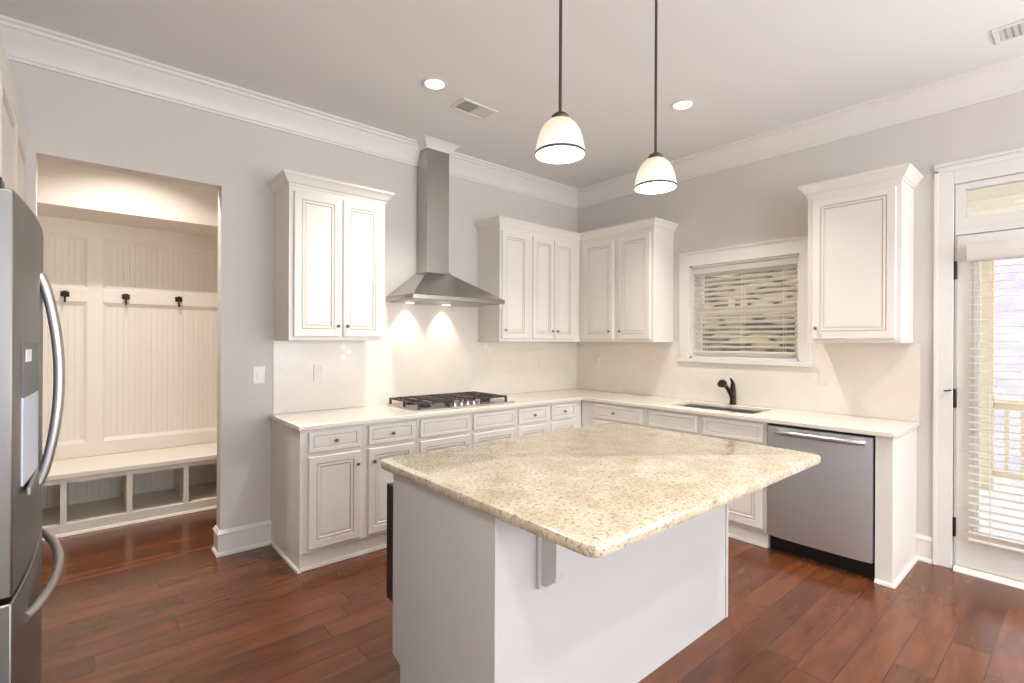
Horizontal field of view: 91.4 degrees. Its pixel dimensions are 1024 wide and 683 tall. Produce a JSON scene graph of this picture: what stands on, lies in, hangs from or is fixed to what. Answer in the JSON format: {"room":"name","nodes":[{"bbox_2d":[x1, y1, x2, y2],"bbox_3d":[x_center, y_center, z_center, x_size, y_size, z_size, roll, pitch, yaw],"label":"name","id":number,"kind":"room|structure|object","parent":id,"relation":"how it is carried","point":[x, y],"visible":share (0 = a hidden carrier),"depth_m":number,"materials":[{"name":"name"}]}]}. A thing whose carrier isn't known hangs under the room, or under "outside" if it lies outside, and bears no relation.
{"room":"kitchen","nodes":[
{"label":"kitchen","id":0,"kind":"room"},
{"bbox_2d":[53,442,214,460],"bbox_3d":[-3.484,-0.136,4.350,2.480,3.120,0.100,0,0,-41],"label":"wall","id":1,"kind":"structure","parent":0,"point":[212,442],"depth_m":4.41,"materials":[{"name":"paint"}]},
{"bbox_2d":[37,215,217,459],"bbox_3d":[-3.420,-0.021,4.313,2.230,1.969,0.036,0,0,-41],"label":"panelling","id":2,"kind":"object","parent":1,"relation":"attached to","point":[141,374],"visible":0.68,"depth_m":4.38,"materials":[{"name":"beige paint"}]},
{"bbox_2d":[60,290,68,301],"bbox_3d":[-3.640,-0.366,4.065,0.056,0.098,0.054,0,0,-41],"label":"coat hook","id":3,"kind":"object","parent":2,"relation":"attached to","point":[64,293],"visible":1,"depth_m":4.06,"materials":[{"name":"black metal"}]},
{"bbox_2d":[122,294,129,304],"bbox_3d":[-3.341,-0.365,4.322,0.056,0.098,0.054,0,0,-41],"label":"coat hook","id":4,"kind":"object","parent":2,"relation":"attached to","point":[126,297],"visible":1,"depth_m":4.31,"materials":[{"name":"black metal"}]},
{"bbox_2d":[175,296,181,306],"bbox_3d":[-3.049,-0.363,4.573,0.056,0.098,0.054,0,0,-41],"label":"coat hook","id":5,"kind":"object","parent":2,"relation":"attached to","point":[178,299],"visible":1,"depth_m":4.57,"materials":[{"name":"black metal"}]},
{"bbox_2d":[37,158,217,236],"bbox_3d":[-3.248,-1.350,4.120,2.230,0.690,0.550,0,0,-41],"label":"wall","id":6,"kind":"structure","parent":1,"relation":"attached to","point":[64,190],"depth_m":3.97,"materials":[{"name":"paint"}]},
{"bbox_2d":[9,60,576,529],"bbox_3d":[-1.249,-0.136,4.013,5.430,3.140,0.115,0,0,-41],"label":"wall","id":7,"kind":"structure","parent":0,"point":[68,119],"depth_m":3.42,"materials":[{"name":"beige paint"}]},
{"bbox_2d":[211,520,271,557],"bbox_3d":[-1.779,1.348,3.563,0.609,0.168,0.167,0,0,-41],"label":"baseboard","id":8,"kind":"structure","parent":7,"relation":"attached to","point":[238,539],"depth_m":3.41,"materials":[{"name":"white paint"}]},
{"bbox_2d":[253,367,264,383],"bbox_3d":[-1.767,0.235,3.486,0.074,0.118,0.009,0,0,-41],"label":"light switch","id":9,"kind":"object","parent":7,"relation":"attached to","point":[258,372],"visible":1,"depth_m":3.48,"materials":[{"name":"white plastic"}]},
{"bbox_2d":[267,169,393,340],"bbox_3d":[-1.307,-0.562,3.635,0.785,1.112,0.378,0,0,-41],"label":"upper cabinet","id":10,"kind":"object","parent":7,"relation":"attached to","point":[329,275],"visible":1,"depth_m":3.47,"materials":[{"name":"white paint"}]},
{"bbox_2d":[416,135,460,154],"bbox_3d":[-0.651,-1.649,4.270,0.358,0.068,0.225,0,0,-41],"label":"trim","id":11,"kind":"structure","parent":7,"relation":"attached to","point":[424,142],"depth_m":4.19,"materials":[{"name":"white paint"}]},
{"bbox_2d":[386,148,504,306],"bbox_3d":[-0.549,-1.000,4.234,0.905,1.364,0.454,0,0,-41],"label":"range hood","id":12,"kind":"object","parent":7,"relation":"attached to","point":[432,283],"visible":0.94,"depth_m":4.21,"materials":[{"name":"silver metal"}]},
{"bbox_2d":[478,227,529,341],"bbox_3d":[-0.065,-0.526,4.705,0.362,1.052,0.374,0,0,-41],"label":"upper cabinet","id":13,"kind":"object","parent":7,"relation":"attached to","point":[503,253],"visible":1,"depth_m":4.58,"materials":[{"name":"white paint"}]},
{"bbox_2d":[529,233,579,341],"bbox_3d":[0.464,-0.524,5.160,1.029,1.052,0.374,0,0,-41],"label":"upper cabinet","id":14,"kind":"object","parent":7,"relation":"attached to","point":[554,263],"visible":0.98,"depth_m":4.90,"materials":[{"name":"white paint"}]},
{"bbox_2d":[474,216,677,241],"bbox_3d":[0.599,-1.068,4.798,1.918,0.082,0.750,0,0,-1],"label":"crown molding","id":15,"kind":"structure","parent":14,"relation":"attached to","point":[498,221],"depth_m":4.67,"materials":[{"name":"white paint"}]},
{"bbox_2d":[273,297,919,421],"bbox_3d":[0.511,0.084,3.439,3.206,0.883,3.050,0,0,-41],"label":"tile backsplash","id":16,"kind":"structure","parent":7,"relation":"attached to","point":[426,349],"depth_m":4.18,"materials":[{"name":"white tile"}]},
{"bbox_2d":[313,365,323,380],"bbox_3d":[-1.452,0.236,3.748,0.074,0.118,0.008,0,0,-41],"label":"wall outlet","id":17,"kind":"object","parent":16,"relation":"attached to","point":[318,369],"visible":1,"depth_m":3.75,"materials":[{"name":"beige plastic"}]},
{"bbox_2d":[0,0,1023,188],"bbox_3d":[1.219,-1.734,1.150,5.430,0.120,7.665,0,0,-41],"label":"ceiling","id":18,"kind":"structure","parent":0,"point":[749,68],"depth_m":2.92,"materials":[{"name":"paint"}]},
{"bbox_2d":[421,77,447,90],"bbox_3d":[-0.503,-1.678,3.259,0.174,0.007,0.174,0,0,-41],"label":"recessed light","id":19,"kind":"object","parent":18,"relation":"in","point":[430,83],"visible":1,"depth_m":3.25,"materials":[{"name":"white paint"}]},
{"bbox_2d":[450,98,497,119],"bbox_3d":[-0.273,-1.677,3.610,0.305,0.008,0.180,0,0,-41],"label":"ceiling vent","id":20,"kind":"object","parent":18,"relation":"in","point":[466,106],"visible":1,"depth_m":3.60,"materials":[{"name":"white metal"}]},
{"bbox_2d":[535,0,585,163],"bbox_3d":[0.186,-1.195,1.909,0.195,0.966,0.195,0,0,-41],"label":"pendant light","id":21,"kind":"object","parent":18,"relation":"hanging from","point":[560,139],"visible":1,"depth_m":1.88,"materials":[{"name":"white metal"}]},
{"bbox_2d":[634,0,676,193],"bbox_3d":[0.670,-1.195,2.325,0.195,0.962,0.195,0,0,-41],"label":"pendant light","id":22,"kind":"object","parent":18,"relation":"hanging from","point":[656,175],"visible":1,"depth_m":2.30,"materials":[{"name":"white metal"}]},
{"bbox_2d":[670,99,695,110],"bbox_3d":[1.209,-1.670,3.531,0.174,0.007,0.174,0,0,-41],"label":"recessed light","id":23,"kind":"object","parent":18,"relation":"in","point":[684,104],"visible":1,"depth_m":3.53,"materials":[{"name":"white paint"}]},
{"bbox_2d":[991,19,1023,44],"bbox_3d":[2.755,-1.663,2.599,0.190,0.008,0.360,0,0,-41],"label":"ceiling vent","id":24,"kind":"object","parent":18,"relation":"in","point":[1015,30],"visible":1,"depth_m":2.69,"materials":[{"name":"white metal"}]},
{"bbox_2d":[41,508,1023,682],"bbox_3d":[0.590,1.493,1.865,5.430,0.100,9.550,0,0,-41],"label":"floor","id":25,"kind":"structure","parent":0,"point":[152,601],"depth_m":2.58,"materials":[{"name":"brown wood"}]},
{"bbox_2d":[0,177,64,682],"bbox_3d":[-1.680,0.528,1.248,0.836,1.798,0.930,0,0,-41],"label":"refrigerator","id":26,"kind":"object","parent":25,"relation":"on","point":[24,286],"visible":1,"depth_m":1.20,"materials":[{"name":"silver metal"}]},
{"bbox_2d":[0,525,63,682],"bbox_3d":[-1.423,0.980,1.470,0.151,0.788,0.930,0,0,-41],"label":"freezer","id":27,"kind":"object","parent":26,"relation":"in","point":[21,613],"depth_m":1.26,"materials":[{"name":"grey metal"}]},
{"bbox_2d":[42,442,216,540],"bbox_3d":[-3.219,1.194,4.072,2.220,0.458,0.602,0,0,-41],"label":"bench","id":28,"kind":"object","parent":25,"relation":"on","point":[81,495],"visible":0.56,"depth_m":4.11,"materials":[{"name":"beige paint"}]},
{"bbox_2d":[270,418,415,573],"bbox_3d":[-1.193,0.992,3.557,0.826,0.885,0.654,0,0,-41],"label":"base cabinet","id":29,"kind":"object","parent":25,"relation":"on","point":[329,485],"visible":0.95,"depth_m":3.27,"materials":[{"name":"white paint"}]},
{"bbox_2d":[269,388,919,437],"bbox_3d":[0.499,0.541,3.430,3.230,0.030,3.048,0,0,-41],"label":"countertop","id":30,"kind":"structure","parent":29,"relation":"on","point":[330,418],"depth_m":3.65,"materials":[{"name":"beige stone"}]},
{"bbox_2d":[386,391,514,411],"bbox_3d":[-0.498,0.488,4.179,0.950,0.066,0.515,0,0,-41],"label":"gas cooktop","id":31,"kind":"object","parent":30,"relation":"in","point":[432,402],"visible":1,"depth_m":4.05,"materials":[{"name":"silver metal"}]},
{"bbox_2d":[684,405,759,413],"bbox_3d":[1.680,0.661,4.064,0.377,0.197,0.702,0,0,-41],"label":"sink","id":32,"kind":"object","parent":30,"relation":"in","point":[694,406],"visible":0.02,"depth_m":4.22,"materials":[{"name":"silver metal"}]},
{"bbox_2d":[717,378,736,404],"bbox_3d":[1.791,0.419,4.159,0.265,0.227,0.064,0,0,-41],"label":"kitchen faucet","id":33,"kind":"object","parent":30,"relation":"on","point":[731,391],"visible":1,"depth_m":4.20,"materials":[{"name":"black metal"}]},
{"bbox_2d":[416,408,514,453],"bbox_3d":[-0.518,0.995,4.137,0.948,0.885,0.654,0,0,-41],"label":"base cabinet","id":34,"kind":"object","parent":25,"relation":"on","point":[433,433],"visible":0.35,"depth_m":3.87,"materials":[{"name":"white paint"}]},
{"bbox_2d":[515,400,580,437],"bbox_3d":[0.160,0.998,4.720,0.838,0.885,0.654,0,0,-41],"label":"base cabinet","id":35,"kind":"object","parent":25,"relation":"on","point":[535,419],"visible":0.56,"depth_m":4.46,"materials":[{"name":"white paint"}]},
{"bbox_2d":[393,474,728,682],"bbox_3d":[0.328,1.003,2.362,1.570,0.877,0.820,0,0,-41],"label":"base cabinet","id":36,"kind":"object","parent":25,"relation":"on","point":[479,597],"visible":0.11,"depth_m":1.91,"materials":[{"name":"paint"}]},
{"bbox_2d":[386,482,392,601],"bbox_3d":[-0.287,0.886,2.413,0.660,0.506,0.137,0,0,-41],"label":"oven","id":37,"kind":"object","parent":36,"relation":"attached to","point":[389,582],"visible":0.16,"depth_m":2.20,"materials":[{"name":"black metal"}]},
{"bbox_2d":[381,422,820,557],"bbox_3d":[0.434,0.545,2.280,1.650,0.037,1.241,0,0,-41],"label":"countertop","id":38,"kind":"structure","parent":36,"relation":"on","point":[604,489],"depth_m":1.95,"materials":[{"name":"beige stone"}]},
{"bbox_2d":[582,400,646,426],"bbox_3d":[1.115,1.003,4.688,0.654,0.885,0.726,0,0,-41],"label":"base cabinet","id":39,"kind":"object","parent":25,"relation":"on","point":[593,413],"visible":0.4,"depth_m":4.49,"materials":[{"name":"white paint"}]},
{"bbox_2d":[647,404,770,547],"bbox_3d":[1.673,1.005,4.040,0.654,0.885,0.980,0,0,-41],"label":"base cabinet","id":40,"kind":"object","parent":25,"relation":"on","point":[747,515],"visible":0.2,"depth_m":3.63,"materials":[{"name":"white paint"}]},
{"bbox_2d":[767,423,874,578],"bbox_3d":[2.167,1.009,3.405,0.673,0.882,0.614,0,0,-41],"label":"dishwasher","id":41,"kind":"object","parent":25,"relation":"on","point":[824,512],"visible":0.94,"depth_m":3.17,"materials":[{"name":"silver metal"}]},
{"bbox_2d":[874,428,917,588],"bbox_3d":[2.445,1.009,3.162,0.626,0.885,0.102,0,0,-41],"label":"cabinet end panel","id":42,"kind":"object","parent":25,"relation":"on","point":[895,458],"visible":0.83,"depth_m":3.00,"materials":[{"name":"white paint"}]},
{"bbox_2d":[577,91,1023,567],"bbox_3d":[3.202,-0.115,2.884,0.150,3.140,7.400,0,0,-41],"label":"wall","id":43,"kind":"structure","parent":0,"point":[762,200],"depth_m":3.69,"materials":[{"name":"beige paint"}]},
{"bbox_2d":[0,14,1023,208],"bbox_3d":[1.207,-1.585,1.163,5.130,0.180,7.400,0,0,-41],"label":"trim","id":44,"kind":"structure","parent":43,"relation":"attached to","point":[26,43],"depth_m":3.44,"materials":[{"name":"white paint"}]},
{"bbox_2d":[580,228,673,341],"bbox_3d":[1.097,-0.521,4.932,0.374,1.052,0.883,0,0,-41],"label":"upper cabinet","id":45,"kind":"object","parent":43,"relation":"attached to","point":[626,280],"visible":1,"depth_m":4.71,"materials":[{"name":"white paint"}]},
{"bbox_2d":[677,235,812,366],"bbox_3d":[1.978,-0.312,4.282,0.185,1.008,1.132,0,0,-41],"label":"window","id":46,"kind":"structure","parent":43,"relation":"in","point":[797,246],"depth_m":4.25,"materials":[{"name":"white paint"}]},
{"bbox_2d":[693,257,797,353],"bbox_3d":[1.972,-0.283,4.268,0.063,0.766,0.887,0,0,-41],"label":"window blind","id":47,"kind":"object","parent":46,"relation":"attached to","point":[784,263],"visible":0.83,"depth_m":4.23,"materials":[{"name":"white plastic"}]},
{"bbox_2d":[798,163,922,342],"bbox_3d":[2.381,-0.545,3.435,0.378,1.112,0.634,0,0,-41],"label":"upper cabinet","id":48,"kind":"object","parent":43,"relation":"attached to","point":[861,225],"visible":1,"depth_m":3.29,"materials":[{"name":"white paint"}]},
{"bbox_2d":[916,534,932,563],"bbox_3d":[2.183,1.366,0.012,5.130,0.168,4.364,0,0,-41],"label":"baseboard","id":49,"kind":"structure","parent":43,"relation":"attached to","point":[924,544],"depth_m":3.30,"materials":[{"name":"white paint"}]},
{"bbox_2d":[932,147,1023,589],"bbox_3d":[3.174,0.155,2.866,0.214,2.600,1.148,0,0,-41],"label":"door","id":50,"kind":"structure","parent":43,"relation":"in","point":[991,563],"depth_m":3.17,"materials":[{"name":"white paint"}]},
{"bbox_2d":[967,239,1023,552],"bbox_3d":[3.107,0.317,2.805,0.066,1.840,0.822,0,0,-41],"label":"window blind","id":51,"kind":"object","parent":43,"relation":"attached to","point":[1009,249],"visible":1,"depth_m":3.01,"materials":[{"name":"white plastic"}]},
{"bbox_2d":[967,181,1023,217],"bbox_3d":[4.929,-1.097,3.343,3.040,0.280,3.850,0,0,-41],"label":"window","id":52,"kind":"structure","parent":0,"point":[1007,197],"depth_m":4.02,"materials":[{"name":"glass"}]},
{"bbox_2d":[979,483,1023,540],"bbox_3d":[4.930,1.538,3.354,3.074,0.030,3.850,0,0,-41],"label":"floor","id":53,"kind":"structure","parent":0,"point":[997,488],"depth_m":4.44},
{"bbox_2d":[980,260,994,488],"bbox_3d":[4.957,0.283,5.205,0.100,2.480,0.100,0,0,-41],"label":"porch post","id":54,"kind":"object","parent":53,"relation":"on","point":[986,316],"visible":0.56,"depth_m":5.17,"materials":[{"name":"brown wood"}]},
{"bbox_2d":[994,399,1023,479],"bbox_3d":[5.902,1.002,4.102,0.100,0.810,2.800,0,0,-41],"label":"deck railing","id":55,"kind":"object","parent":53,"relation":"on","point":[996,405],"visible":0.73,"depth_m":5.07,"materials":[{"name":"brown wood"}]},
{"bbox_2d":[979,258,1023,472],"bbox_3d":[18.435,-1.191,8.985,13.200,7.832,34.000,0,0,-41],"label":"wall","id":56,"kind":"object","parent":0,"point":[999,293],"depth_m":13.98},
{"bbox_3d":[-0.753,-0.133,-0.615,0.150,3.140,7.550,0,0,-41],"label":"wall","id":57,"kind":"structure","parent":0,"visible":0},
{"bbox_2d":[0,30,28,203],"bbox_3d":[-2.133,-0.766,1.641,0.690,0.712,2.318,0,0,-41],"label":"upper cabinet","id":58,"kind":"object","parent":57,"relation":"attached to","point":[14,136],"visible":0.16,"depth_m":2.13,"materials":[{"name":"white paint"}]},
{"label":"outside","id":59,"kind":"structure","parent":0,"visible":0},
{"bbox_2d":[979,476,1023,486],"bbox_3d":[17.577,2.746,16.835,39.840,0.150,45.000,0,0,-41],"label":"ground","id":60,"kind":"structure","parent":59,"point":[996,480],"depth_m":9.32,"materials":[{"name":"white"}]},
{"bbox_2d":[703,268,796,351],"bbox_3d":[2.352,0.676,8.816,0.400,3.950,7.300,0,0,-41],"label":"wall","id":61,"kind":"structure","parent":60,"relation":"on","point":[791,269],"depth_m":7.22,"materials":[{"name":"beige stone"}]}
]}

